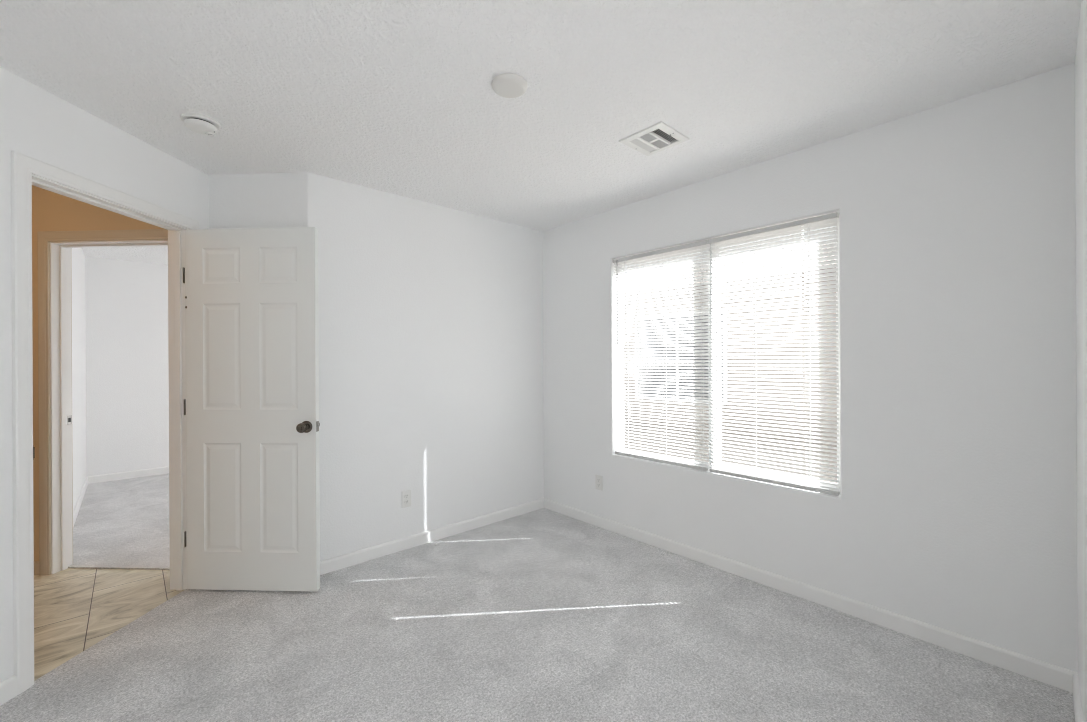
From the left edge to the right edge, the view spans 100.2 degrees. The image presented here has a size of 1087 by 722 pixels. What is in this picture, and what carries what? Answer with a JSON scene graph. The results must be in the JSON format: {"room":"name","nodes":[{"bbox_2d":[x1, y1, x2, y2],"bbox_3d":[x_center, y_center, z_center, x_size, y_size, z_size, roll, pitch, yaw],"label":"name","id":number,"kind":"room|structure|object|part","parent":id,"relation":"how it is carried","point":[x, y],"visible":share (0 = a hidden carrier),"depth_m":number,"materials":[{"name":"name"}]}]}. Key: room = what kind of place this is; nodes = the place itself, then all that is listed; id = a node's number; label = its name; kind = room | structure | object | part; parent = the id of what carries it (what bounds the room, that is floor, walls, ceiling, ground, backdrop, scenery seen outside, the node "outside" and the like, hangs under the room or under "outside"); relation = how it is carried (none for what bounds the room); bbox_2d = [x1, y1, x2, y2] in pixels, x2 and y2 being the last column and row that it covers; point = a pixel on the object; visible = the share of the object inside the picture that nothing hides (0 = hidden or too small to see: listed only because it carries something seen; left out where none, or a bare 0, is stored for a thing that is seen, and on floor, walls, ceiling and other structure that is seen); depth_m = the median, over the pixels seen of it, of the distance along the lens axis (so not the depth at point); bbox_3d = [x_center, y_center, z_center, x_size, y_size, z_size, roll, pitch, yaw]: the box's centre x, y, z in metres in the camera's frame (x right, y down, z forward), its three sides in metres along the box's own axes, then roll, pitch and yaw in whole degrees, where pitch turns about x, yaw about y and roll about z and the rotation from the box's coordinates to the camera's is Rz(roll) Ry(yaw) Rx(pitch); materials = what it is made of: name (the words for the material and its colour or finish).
{"room":"empty bedroom","nodes":[
{"label":"empty bedroom","id":0,"kind":"room"},
{"bbox_2d":[71,248,85,509],"bbox_3d":[-4.100,0.142,3.900,0.115,2.520,2.762,0,0,-42],"label":"wall","id":1,"kind":"structure","parent":0,"point":[77,255],"depth_m":4.20,"materials":[{"name":"white paint"}]},
{"bbox_2d":[73,477,87,526],"bbox_3d":[-4.014,1.282,3.908,0.014,0.080,2.627,0,0,-42],"label":"baseboard","id":2,"kind":"structure","parent":1,"relation":"attached to","point":[83,490],"depth_m":4.11,"materials":[{"name":"white paint"}]},
{"bbox_2d":[32,185,163,560],"bbox_3d":[-2.963,0.136,2.867,1.635,2.520,0.115,0,0,3],"label":"wall","id":3,"kind":"structure","parent":0,"point":[51,211],"depth_m":2.81,"materials":[{"name":"beige paint"}]},
{"bbox_2d":[34,561,38,574],"bbox_3d":[-3.443,1.288,2.825,0.668,0.080,0.014,0,0,3],"label":"baseboard","id":4,"kind":"structure","parent":3,"relation":"attached to","point":[36,563],"depth_m":2.80,"materials":[{"name":"beige paint"}]},
{"bbox_2d":[38,229,167,574],"bbox_3d":[-2.663,0.263,2.853,0.898,2.120,0.149,0,0,3],"label":"door frame","id":5,"kind":"structure","parent":3,"relation":"attached to","point":[54,247],"depth_m":2.82,"materials":[{"name":"white paint"}]},
{"bbox_3d":[-3.039,0.383,2.912,0.002,0.057,0.031,0,0,3],"label":"strike plate","id":6,"kind":"part","parent":5,"relation":"part of","materials":[{"name":"silver metal"}]},
{"bbox_3d":[-2.660,0.263,2.919,0.898,2.120,0.017,0,0,3],"label":"casing","id":7,"kind":"part","parent":5,"relation":"part of","materials":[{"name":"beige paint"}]},
{"bbox_2d":[0,67,208,681],"bbox_3d":[-2.126,0.131,2.027,0.115,2.520,1.486,0,0,3],"label":"wall","id":8,"kind":"structure","parent":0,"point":[35,122],"depth_m":1.89,"materials":[{"name":"white paint"}]},
{"bbox_2d":[0,675,16,704],"bbox_3d":[-2.078,1.271,1.530,0.014,0.080,0.497,0,0,3],"label":"baseboard","id":9,"kind":"structure","parent":8,"relation":"attached to","point":[8,687],"depth_m":1.75,"materials":[{"name":"white paint"}]},
{"bbox_2d":[11,151,198,694],"bbox_3d":[-2.116,0.250,2.232,0.149,2.140,0.903,0,0,3],"label":"door frame","id":10,"kind":"structure","parent":8,"relation":"attached to","point":[26,171],"depth_m":1.83,"materials":[{"name":"white paint"}]},
{"bbox_3d":[-2.182,0.251,2.235,0.017,2.140,0.903,0,0,3],"label":"casing","id":11,"kind":"part","parent":10,"relation":"part of","materials":[{"name":"white paint"}]},
{"bbox_2d":[183,227,319,591],"bbox_3d":[-1.652,0.276,2.574,0.782,2.037,0.160,0,0,3],"label":"door","id":12,"kind":"structure","parent":10,"relation":"attached to","point":[251,403],"depth_m":2.56,"materials":[{"name":"white paint"}]},
{"bbox_3d":[-1.327,0.372,2.511,0.067,0.067,0.062,0,0,3],"label":"knob","id":13,"kind":"part","parent":12,"relation":"part of","materials":[{"name":"brown metal"}]},
{"bbox_2d":[85,257,168,475],"bbox_3d":[-3.768,0.140,5.993,3.195,2.520,0.115,0,0,-42],"label":"wall","id":14,"kind":"structure","parent":0,"point":[126,302],"depth_m":5.09,"materials":[{"name":"white paint"}]},
{"bbox_2d":[86,466,168,483],"bbox_3d":[-3.771,1.281,5.898,3.055,0.080,0.014,0,0,-42],"label":"baseboard","id":15,"kind":"structure","parent":14,"relation":"attached to","point":[161,470],"depth_m":5.08,"materials":[{"name":"white paint"}]},
{"bbox_2d":[208,172,543,560],"bbox_3d":[-1.002,0.125,3.273,2.486,2.520,0.499,0,0,-31],"label":"wall","id":16,"kind":"structure","parent":0,"point":[431,315],"depth_m":3.19,"materials":[{"name":"white paint"}]},
{"bbox_2d":[402,490,410,507],"bbox_3d":[-0.949,0.961,3.151,0.070,0.115,0.008,0,0,-42],"label":"wall outlet","id":17,"kind":"object","parent":16,"relation":"attached to","point":[406,495],"visible":1,"depth_m":3.15,"materials":[{"name":"white plastic"}]},
{"bbox_2d":[320,498,543,574],"bbox_3d":[-0.698,1.264,3.374,1.915,0.080,0.014,0,0,-42],"label":"baseboard","id":18,"kind":"structure","parent":16,"relation":"attached to","point":[353,558],"depth_m":3.22,"materials":[{"name":"white paint"}]},
{"bbox_2d":[0,473,1074,721],"bbox_3d":[-2.136,1.341,2.661,5.001,0.060,7.000,0,0,-42],"label":"floor","id":19,"kind":"structure","parent":0,"point":[543,614],"depth_m":2.07,"materials":[{"name":"carpet"}]},
{"bbox_2d":[0,0,1081,264],"bbox_3d":[-2.172,-1.188,2.641,5.340,0.120,7.230,0,0,-42],"label":"ceiling","id":20,"kind":"structure","parent":0,"point":[398,97],"depth_m":1.82,"materials":[{"name":"white paint"}]},
{"bbox_2d":[180,112,220,136],"bbox_3d":[-1.621,-1.107,2.148,0.153,0.050,0.153,0,0,-42],"label":"smoke detector","id":21,"kind":"object","parent":20,"relation":"attached to","point":[195,122],"visible":1,"depth_m":2.11,"materials":[{"name":"white plastic"}]},
{"bbox_2d":[491,73,527,97],"bbox_3d":[-0.140,-1.127,1.875,0.150,0.025,0.150,0,0,-42],"label":"cover plate","id":22,"kind":"object","parent":20,"relation":"attached to","point":[507,85],"visible":1,"depth_m":1.85,"materials":[{"name":"white plastic"}]},
{"bbox_2d":[619,121,689,155],"bbox_3d":[0.572,-1.183,2.352,0.256,0.124,0.256,0,0,-42],"label":"ceiling vent","id":23,"kind":"object","parent":20,"relation":"in","point":[660,136],"visible":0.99,"depth_m":2.35,"materials":[{"name":"white plastic"}]},
{"bbox_2d":[543,63,1077,671],"bbox_3d":[1.082,0.114,2.939,0.140,2.520,3.295,0,0,-42],"label":"wall","id":24,"kind":"structure","parent":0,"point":[955,510],"depth_m":2.12,"materials":[{"name":"white paint"}]},
{"bbox_2d":[595,475,602,490],"bbox_3d":[0.432,0.954,3.547,0.008,0.115,0.070,0,0,-42],"label":"wall outlet","id":25,"kind":"object","parent":24,"relation":"attached to","point":[598,479],"visible":1,"depth_m":3.54,"materials":[{"name":"white plastic"}]},
{"bbox_2d":[613,240,710,470],"bbox_3d":[0.798,-0.027,3.172,0.040,1.478,0.775,0,0,-42],"label":"mini blind","id":26,"kind":"object","parent":24,"relation":"attached to","point":[703,244],"visible":1,"depth_m":3.14,"materials":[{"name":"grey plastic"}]},
{"bbox_3d":[0.622,-0.023,3.375,0.024,1.437,0.002,0,0,-42],"label":"ladder cord","id":27,"kind":"part","parent":26,"relation":"part of","materials":[{"name":"fabric"}]},
{"bbox_3d":[0.801,0.701,3.183,0.022,0.022,0.751,0,0,-42],"label":"rail","id":28,"kind":"part","parent":26,"relation":"part of","materials":[{"name":"grey plastic"}]},
{"bbox_3d":[0.841,-0.024,3.135,0.024,1.437,0.002,0,0,-42],"label":"ladder cord","id":29,"kind":"part","parent":26,"relation":"part of","materials":[{"name":"fabric"}]},
{"bbox_3d":[1.026,-0.025,2.932,0.024,1.437,0.002,0,0,-42],"label":"ladder cord","id":30,"kind":"part","parent":26,"relation":"part of","materials":[{"name":"fabric"}]},
{"bbox_2d":[617,218,840,494],"bbox_3d":[1.094,-0.030,2.964,0.060,1.492,1.500,0,0,-42],"label":"window","id":31,"kind":"structure","parent":24,"relation":"attached to","point":[838,246],"depth_m":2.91,"materials":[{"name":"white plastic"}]},
{"bbox_3d":[0.861,-0.029,3.199,0.024,1.452,0.800,0,0,-42],"label":"sash","id":32,"kind":"part","parent":31,"relation":"part of","materials":[{"name":"white plastic"}]},
{"bbox_3d":[1.341,-0.032,2.710,0.024,1.452,0.751,0,0,-42],"label":"sash","id":33,"kind":"part","parent":31,"relation":"part of","materials":[{"name":"white plastic"}]},
{"bbox_2d":[708,212,839,495],"bbox_3d":[1.298,-0.029,2.633,0.027,1.478,0.716,0,0,-42],"label":"mini blind","id":34,"kind":"object","parent":24,"relation":"attached to","point":[828,220],"visible":1,"depth_m":2.60,"materials":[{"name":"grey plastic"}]},
{"bbox_3d":[1.093,-0.026,2.858,0.024,1.437,0.002,0,0,-42],"label":"ladder cord","id":35,"kind":"part","parent":34,"relation":"part of","materials":[{"name":"fabric"}]},
{"bbox_3d":[1.252,-0.027,2.684,0.024,1.437,0.002,0,0,-42],"label":"ladder cord","id":36,"kind":"part","parent":34,"relation":"part of","materials":[{"name":"fabric"}]},
{"bbox_3d":[1.302,0.699,2.633,0.022,0.022,0.708,0,0,-42],"label":"rail","id":37,"kind":"part","parent":34,"relation":"part of","materials":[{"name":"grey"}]},
{"bbox_3d":[1.447,-0.028,2.470,0.024,1.437,0.002,0,0,-42],"label":"ladder cord","id":38,"kind":"part","parent":34,"relation":"part of","materials":[{"name":"fabric"}]},
{"bbox_2d":[544,498,1077,692],"bbox_3d":[1.032,1.254,2.887,0.014,0.080,3.065,0,0,-42],"label":"baseboard","id":39,"kind":"structure","parent":24,"relation":"attached to","point":[1053,675],"depth_m":2.28,"materials":[{"name":"white paint"}]},
{"bbox_2d":[1075,0,1086,721],"bbox_3d":[0.803,0.115,0.533,3.515,2.520,0.115,0,0,-42],"label":"wall","id":40,"kind":"structure","parent":0,"point":[1081,48],"depth_m":1.52,"materials":[{"name":"white paint"}]},
{"bbox_2d":[1073,673,1083,721],"bbox_3d":[0.808,1.256,0.619,3.400,0.080,0.014,0,0,-42],"label":"baseboard","id":41,"kind":"structure","parent":40,"relation":"attached to","point":[1076,688],"depth_m":1.63,"materials":[{"name":"white paint"}]},
{"label":"outside","id":42,"kind":"structure","parent":0,"visible":0},
{"bbox_2d":[624,421,836,482],"bbox_3d":[5.970,1.517,9.461,15.860,0.200,28.000,0,0,-42],"label":"ground","id":43,"kind":"structure","parent":42,"point":[803,446],"depth_m":7.26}
]}

